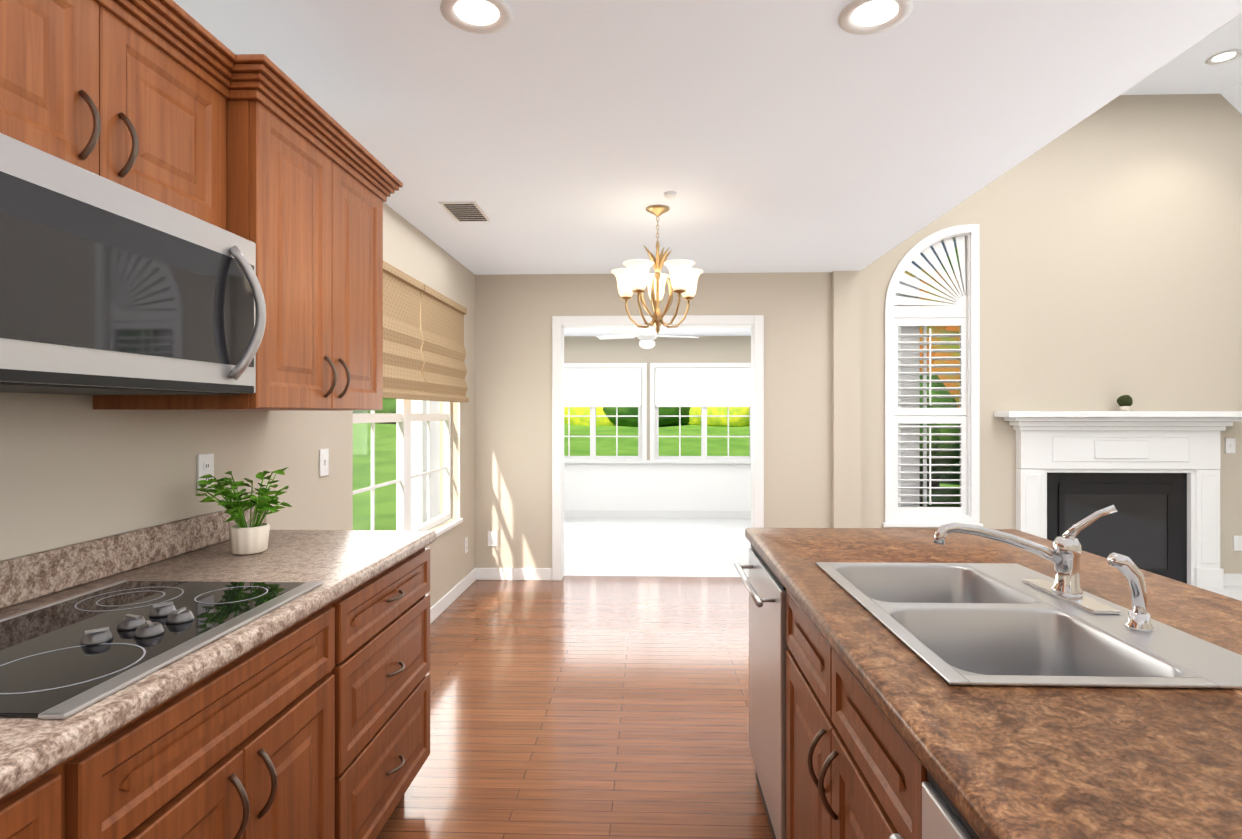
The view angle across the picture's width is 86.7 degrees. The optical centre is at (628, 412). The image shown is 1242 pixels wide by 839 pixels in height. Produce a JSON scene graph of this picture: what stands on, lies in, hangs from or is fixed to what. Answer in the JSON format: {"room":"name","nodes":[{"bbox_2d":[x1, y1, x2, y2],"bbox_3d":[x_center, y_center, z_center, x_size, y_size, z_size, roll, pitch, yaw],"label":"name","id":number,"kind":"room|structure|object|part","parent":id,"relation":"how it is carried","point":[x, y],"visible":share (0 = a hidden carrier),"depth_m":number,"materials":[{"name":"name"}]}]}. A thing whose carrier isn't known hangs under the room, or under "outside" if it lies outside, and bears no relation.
{"room":"kitchen","nodes":[
{"label":"kitchen","id":0,"kind":"room"},
{"bbox_2d":[0,202,474,606],"bbox_3d":[-1.417,0.112,1.706,0.150,2.440,7.420,0,0,2],"label":"wall","id":1,"kind":"structure","parent":0,"point":[75,469],"depth_m":2.00,"materials":[{"name":"beige paint"}]},
{"bbox_2d":[0,0,231,232],"bbox_3d":[-1.180,-0.627,1.259,0.348,0.404,0.756,0,0,2],"label":"upper cabinet","id":2,"kind":"object","parent":1,"relation":"attached to","point":[172,103],"depth_m":1.30,"materials":[{"name":"brown wood"}]},
{"bbox_2d":[0,133,265,394],"bbox_3d":[-1.110,-0.232,1.256,0.486,0.377,0.750,0,0,2],"label":"microwave","id":3,"kind":"object","parent":2,"relation":"attached to","point":[108,287],"visible":1,"depth_m":1.19,"materials":[{"name":"silver metal"}]},
{"bbox_2d":[0,506,266,609],"bbox_3d":[-1.360,0.367,0.753,0.021,0.100,3.220,0,0,2],"label":"backsplash","id":4,"kind":"structure","parent":1,"relation":"attached to","point":[35,575],"depth_m":1.66,"materials":[{"name":"beige stone"}]},
{"bbox_2d":[197,453,213,491],"bbox_3d":[-1.325,0.188,2.063,0.008,0.116,0.072,0,0,2],"label":"outlet","id":5,"kind":"object","parent":1,"relation":"attached to","point":[205,464],"visible":0.73,"depth_m":2.06,"materials":[{"name":"white plastic"}]},
{"bbox_2d":[93,68,387,410],"bbox_3d":[-1.120,-0.417,2.028,0.418,0.821,0.778,0,0,2],"label":"upper cabinet","id":6,"kind":"object","parent":1,"relation":"attached to","point":[311,209],"depth_m":1.86,"materials":[{"name":"brown wood"}]},
{"bbox_2d":[319,449,328,476],"bbox_3d":[-1.299,0.214,2.812,0.014,0.116,0.072,0,0,2],"label":"light switch","id":7,"kind":"object","parent":1,"relation":"attached to","point":[323,462],"visible":1,"depth_m":2.80,"materials":[{"name":"white plastic"}]},
{"bbox_2d":[353,261,468,536],"bbox_3d":[-1.317,0.015,3.969,0.201,1.580,1.850,0,0,2],"label":"kitchen window","id":8,"kind":"structure","parent":1,"relation":"in","point":[424,353],"depth_m":3.95,"materials":[{"name":"white"}]},
{"bbox_3d":[-1.333,0.045,3.969,0.168,1.520,1.770,0,0,2],"label":"frame","id":9,"kind":"part","parent":8,"relation":"part of","materials":[{"name":"white wood"}]},
{"bbox_2d":[383,261,468,402],"bbox_3d":[-1.241,-0.425,3.967,0.050,0.700,1.850,0,0,2],"label":"blind","id":10,"kind":"object","parent":8,"relation":"attached to","point":[424,353],"depth_m":3.93,"materials":[{"name":"fabric"}]},
{"bbox_2d":[464,537,467,552],"bbox_3d":[-1.231,1.006,4.990,0.008,0.116,0.072,0,0,2],"label":"outlet","id":11,"kind":"object","parent":1,"relation":"attached to","point":[466,545],"visible":1,"depth_m":4.98,"materials":[{"name":"white plastic"}]},
{"bbox_2d":[411,400,439,528],"bbox_3d":[-1.727,0.184,6.993,0.150,2.310,3.130,0,0,2],"label":"wall","id":12,"kind":"structure","parent":0,"point":[420,507],"depth_m":5.46,"materials":[{"name":"white"}]},
{"bbox_2d":[376,576,772,838],"bbox_3d":[0.192,1.362,1.652,3.370,0.060,7.420,0,0,2],"label":"floor","id":13,"kind":"structure","parent":0,"point":[591,707],"depth_m":2.89,"materials":[{"name":"brown wood"}]},
{"bbox_2d":[0,754,91,838],"bbox_3d":[-1.067,0.893,0.500,0.622,0.875,0.775,0,0,2],"label":"base cabinet","id":14,"kind":"object","parent":13,"relation":"on","point":[60,807],"depth_m":0.86,"materials":[{"name":"brown wood"}]},
{"bbox_2d":[92,598,347,838],"bbox_3d":[-1.043,0.894,1.262,0.622,0.875,0.750,0,0,2],"label":"base cabinet","id":15,"kind":"object","parent":13,"relation":"on","point":[306,715],"depth_m":1.27,"materials":[{"name":"brown wood"}]},
{"bbox_2d":[0,530,435,805],"bbox_3d":[-1.052,0.436,0.743,0.637,0.039,3.220,0,0,2],"label":"countertop","id":16,"kind":"structure","parent":15,"relation":"on","point":[32,750],"depth_m":1.41,"materials":[{"name":"beige stone"}]},
{"bbox_2d":[0,580,322,718],"bbox_3d":[-1.001,0.403,1.252,0.496,0.028,0.708,0,0,2],"label":"cooktop","id":17,"kind":"object","parent":16,"relation":"in","point":[66,657],"visible":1,"depth_m":1.21,"materials":[{"name":"black glass"}]},
{"bbox_2d":[196,467,292,554],"bbox_3d":[-1.154,0.293,1.957,0.286,0.248,0.286,0,0,2],"label":"potted plant","id":18,"kind":"object","parent":16,"relation":"on","point":[245,538],"visible":1,"depth_m":1.93,"materials":[{"name":"green plant"}]},
{"bbox_2d":[348,548,429,838],"bbox_3d":[-1.019,0.895,1.985,0.622,0.875,0.695,0,0,2],"label":"base cabinet","id":19,"kind":"object","parent":13,"relation":"on","point":[389,617],"depth_m":1.94,"materials":[{"name":"brown wood"}]},
{"bbox_2d":[734,533,981,838],"bbox_3d":[0.688,0.894,0.836,0.724,0.875,3.080,0,0,2],"label":"kitchen island","id":20,"kind":"object","parent":13,"relation":"on","point":[829,763],"depth_m":1.43,"materials":[{"name":"brown wood"}]},
{"bbox_2d":[734,544,788,838],"bbox_3d":[0.421,0.892,2.086,0.110,0.858,0.582,0,0,2],"label":"dishwasher","id":21,"kind":"object","parent":20,"relation":"in","point":[768,646],"depth_m":1.98,"materials":[{"name":"silver metal"}]},
{"bbox_2d":[889,771,979,838],"bbox_3d":[0.372,0.890,0.567,0.110,0.858,0.602,0,0,2],"label":"dishwasher","id":22,"kind":"object","parent":20,"relation":"in","point":[941,819],"depth_m":0.82,"materials":[{"name":"silver metal"}]},
{"bbox_2d":[745,528,1241,838],"bbox_3d":[0.862,0.450,0.831,0.976,0.066,3.120,0,0,2],"label":"island countertop","id":23,"kind":"structure","parent":20,"relation":"on","point":[1018,761],"depth_m":0.87,"materials":[{"name":"brown stone"}]},
{"bbox_2d":[814,561,1241,688],"bbox_3d":[0.776,0.508,1.399,0.545,0.192,0.810,0,0,2],"label":"sink","id":24,"kind":"object","parent":23,"relation":"in","point":[968,624],"depth_m":1.37,"materials":[{"name":"silver metal"}]},
{"bbox_2d":[926,505,1161,628],"bbox_3d":[0.869,0.306,1.417,0.376,0.212,0.369,0,0,2],"label":"faucet","id":25,"kind":"object","parent":23,"relation":"on","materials":[{"name":"silver metal"}]},
{"bbox_2d":[564,336,750,510],"bbox_3d":[0.345,0.185,8.417,3.900,2.310,0.150,0,0,2],"label":"wall","id":26,"kind":"structure","parent":0,"point":[710,487],"depth_m":8.34,"materials":[{"name":"white paint"}]},
{"bbox_2d":[564,363,750,463],"bbox_3d":[0.253,0.005,8.367,2.840,1.270,0.142,0,0,2],"label":"sunroom window","id":27,"kind":"structure","parent":26,"relation":"in","point":[593,386],"depth_m":8.35,"materials":[{"name":"white"}]},
{"bbox_2d":[564,463,750,518],"bbox_3d":[0.342,0.975,8.328,3.900,0.730,0.024,0,0,2],"label":"trim","id":28,"kind":"structure","parent":26,"relation":"attached to","point":[688,514],"depth_m":8.32,"materials":[{"name":"white wood"}]},
{"bbox_2d":[173,0,1241,274],"bbox_3d":[0.099,-1.888,1.584,3.190,1.560,7.270,0,0,2],"label":"ceiling","id":29,"kind":"structure","parent":0,"point":[757,136],"depth_m":2.38,"materials":[{"name":"white paint"}]},
{"bbox_2d":[438,201,491,221],"bbox_3d":[-0.891,-1.100,3.611,0.200,0.009,0.340,0,0,2],"label":"ceiling vent","id":30,"kind":"object","parent":29,"relation":"in","point":[469,211],"visible":1,"depth_m":3.58,"materials":[{"name":"white metal"}]},
{"bbox_2d":[440,0,512,33],"bbox_3d":[-0.418,-1.103,1.815,0.196,0.008,0.196,0,0,2],"label":"recessed light","id":31,"kind":"object","parent":29,"relation":"in","point":[480,16],"visible":1,"depth_m":1.83,"materials":[{"name":"white"}]},
{"bbox_2d":[611,205,702,333],"bbox_3d":[0.157,-0.765,3.572,0.506,0.679,0.493,0,0,2],"label":"chandelier","id":32,"kind":"object","parent":29,"relation":"hanging from","point":[634,276],"visible":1,"depth_m":3.53,"materials":[{"name":"white glass"}]},
{"bbox_2d":[664,191,676,198],"bbox_3d":[0.210,-1.095,3.316,0.064,0.019,0.064,0,0,2],"label":"smoke detector","id":33,"kind":"object","parent":29,"relation":"attached to","point":[670,195],"visible":1,"depth_m":3.30,"materials":[{"name":"white plastic"}]},
{"bbox_2d":[838,0,913,34],"bbox_3d":[0.682,-1.103,1.820,0.196,0.008,0.196,0,0,2],"label":"recessed light","id":34,"kind":"object","parent":29,"relation":"in","point":[862,17],"visible":1,"depth_m":1.83,"materials":[{"name":"white"}]},
{"bbox_2d":[564,277,918,336],"bbox_3d":[0.297,-1.031,6.930,4.200,0.120,3.130,0,0,2],"label":"ceiling","id":35,"kind":"structure","parent":0,"point":[724,331],"depth_m":7.87,"materials":[{"name":"white paint"}]},
{"bbox_2d":[596,328,698,348],"bbox_3d":[0.199,-0.818,6.933,1.100,0.304,1.051,0,0,2],"label":"ceiling fan","id":36,"kind":"object","parent":35,"relation":"hanging from","point":[646,337],"visible":0.85,"depth_m":6.83,"materials":[{"name":"white"}]},
{"bbox_2d":[832,271,860,527],"bbox_3d":[1.705,0.117,5.142,0.210,2.440,0.050,0,0,2],"label":"wall","id":37,"kind":"structure","parent":0,"point":[846,399],"depth_m":5.12,"materials":[{"name":"beige paint"}]},
{"bbox_2d":[475,94,1241,573],"bbox_3d":[2.358,-0.663,5.222,7.470,4.000,0.150,0,0,2],"label":"wall","id":38,"kind":"structure","parent":0,"point":[1109,252],"depth_m":5.12,"materials":[{"name":"beige paint"}]},
{"bbox_2d":[488,531,496,545],"bbox_3d":[-1.088,1.007,5.252,0.076,0.120,0.010,0,0,2],"label":"outlet","id":39,"kind":"object","parent":38,"relation":"attached to","point":[492,538],"visible":1,"depth_m":5.25,"materials":[{"name":"white plastic"}]},
{"bbox_2d":[552,315,763,580],"bbox_3d":[0.232,0.285,5.289,1.672,2.104,0.190,0,0,2],"label":"door frame","id":40,"kind":"structure","parent":38,"relation":"attached to","point":[755,323],"depth_m":5.22,"materials":[{"name":"white wood"}]},
{"bbox_2d":[430,568,1241,623],"bbox_3d":[2.241,1.285,1.586,7.168,0.095,7.119,0,0,2],"label":"baseboard","id":41,"kind":"structure","parent":38,"relation":"attached to","point":[446,600],"depth_m":5.23,"materials":[{"name":"white wood"}]},
{"bbox_2d":[882,224,982,526],"bbox_3d":[2.372,-0.287,5.200,0.760,2.357,0.188,0,0,2],"label":"arched window","id":42,"kind":"structure","parent":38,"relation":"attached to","point":[962,310],"depth_m":5.17,"materials":[{"name":"white painted wood"}]},
{"bbox_3d":[2.375,-0.289,5.271,0.576,2.188,0.030,0,0,2],"label":"glass","id":43,"kind":"part","parent":42,"relation":"part of","materials":[{"name":"white"}]},
{"bbox_2d":[1225,438,1235,453],"bbox_3d":[4.639,0.256,5.065,0.076,0.120,0.016,0,0,2],"label":"switch","id":44,"kind":"object","parent":38,"relation":"attached to","point":[1230,445],"visible":1,"depth_m":5.07,"materials":[{"name":"white plastic"}]},
{"bbox_2d":[1233,535,1241,550],"bbox_3d":[4.699,1.006,5.065,0.076,0.120,0.010,0,0,2],"label":"electrical outlet","id":45,"kind":"object","parent":38,"relation":"attached to","point":[1237,543],"visible":1,"depth_m":5.06,"materials":[{"name":"white plastic"}]},
{"bbox_2d":[564,518,1241,600],"bbox_3d":[2.051,1.362,3.158,7.950,0.064,10.550,0,0,2],"label":"floor","id":46,"kind":"structure","parent":0,"point":[676,547],"depth_m":6.52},
{"bbox_2d":[994,411,1241,587],"bbox_3d":[3.759,0.664,5.063,1.820,1.345,0.361,0,0,2],"label":"fireplace","id":47,"kind":"object","parent":46,"relation":"on","point":[1153,477],"visible":0.88,"depth_m":5.04,"materials":[{"name":"white wood"}]},
{"bbox_2d":[1117,395,1132,410],"bbox_3d":[3.775,-0.072,5.003,0.099,0.123,0.098,0,0,2],"label":"potted plant","id":48,"kind":"object","parent":47,"relation":"on","point":[1125,402],"visible":1,"depth_m":4.97,"materials":[{"name":"green plant"}]},
{"bbox_2d":[895,293,919,506],"bbox_3d":[2.321,0.184,6.863,0.150,2.310,3.130,0,0,2],"label":"wall","id":49,"kind":"structure","parent":0,"point":[912,438],"depth_m":5.30,"materials":[{"name":"white"}]},
{"bbox_2d":[1121,13,1241,94],"bbox_3d":[3.073,-2.568,1.489,2.760,0.200,7.270,0,0,2],"label":"ceiling","id":50,"kind":"structure","parent":0,"point":[1189,71],"depth_m":4.75,"materials":[{"name":"white paint"}]},
{"bbox_2d":[1205,49,1241,64],"bbox_3d":[4.122,-2.459,4.552,0.196,0.008,0.196,0,0,2],"label":"recessed light","id":51,"kind":"object","parent":50,"relation":"in","point":[1224,57],"visible":1,"depth_m":4.55,"materials":[{"name":"white"}]},
{"bbox_2d":[1220,82,1241,113],"bbox_3d":[5.212,-1.808,1.419,1.520,1.720,7.270,0,0,2],"label":"ceiling slope","id":52,"kind":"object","parent":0,"point":[1232,96],"visible":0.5,"depth_m":5.02,"materials":[{"name":"white paint"}]},
{"label":"outside","id":53,"kind":"structure","parent":0,"visible":0},
{"bbox_2d":[353,423,748,513],"bbox_3d":[-17.034,1.004,35.716,43.900,1.360,49.500,0,0,2],"label":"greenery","id":54,"kind":"object","parent":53,"point":[668,446],"depth_m":17.80,"materials":[{"name":"green plant"}]},
{"bbox_2d":[353,398,748,426],"bbox_3d":[-2.626,-0.086,23.592,14.744,2.382,3.497,0,0,2],"label":"shrubs","id":55,"kind":"object","parent":54,"relation":"on","point":[668,421],"visible":0.15,"depth_m":22.18,"materials":[{"name":"plant"}]},
{"bbox_2d":[353,460,959,530],"bbox_3d":[0.354,1.698,14.893,160.000,0.100,150.000,0,0,2],"label":"ground","id":56,"kind":"structure","parent":53,"point":[383,518],"depth_m":11.76,"materials":[{"name":"green plant"}]},
{"bbox_2d":[904,248,959,506],"bbox_3d":[9.033,-2.186,16.890,11.051,7.664,14.436,0,0,2],"label":"tree","id":57,"kind":"object","parent":56,"relation":"on","point":[952,377],"depth_m":10.26,"materials":[{"name":"brown plant"}]},
{"bbox_2d":[920,375,959,477],"bbox_3d":[3.539,0.490,9.815,2.526,2.295,2.434,0,0,2],"label":"tree","id":58,"kind":"object","parent":56,"relation":"on","point":[942,430],"depth_m":9.07,"materials":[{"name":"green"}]}
]}

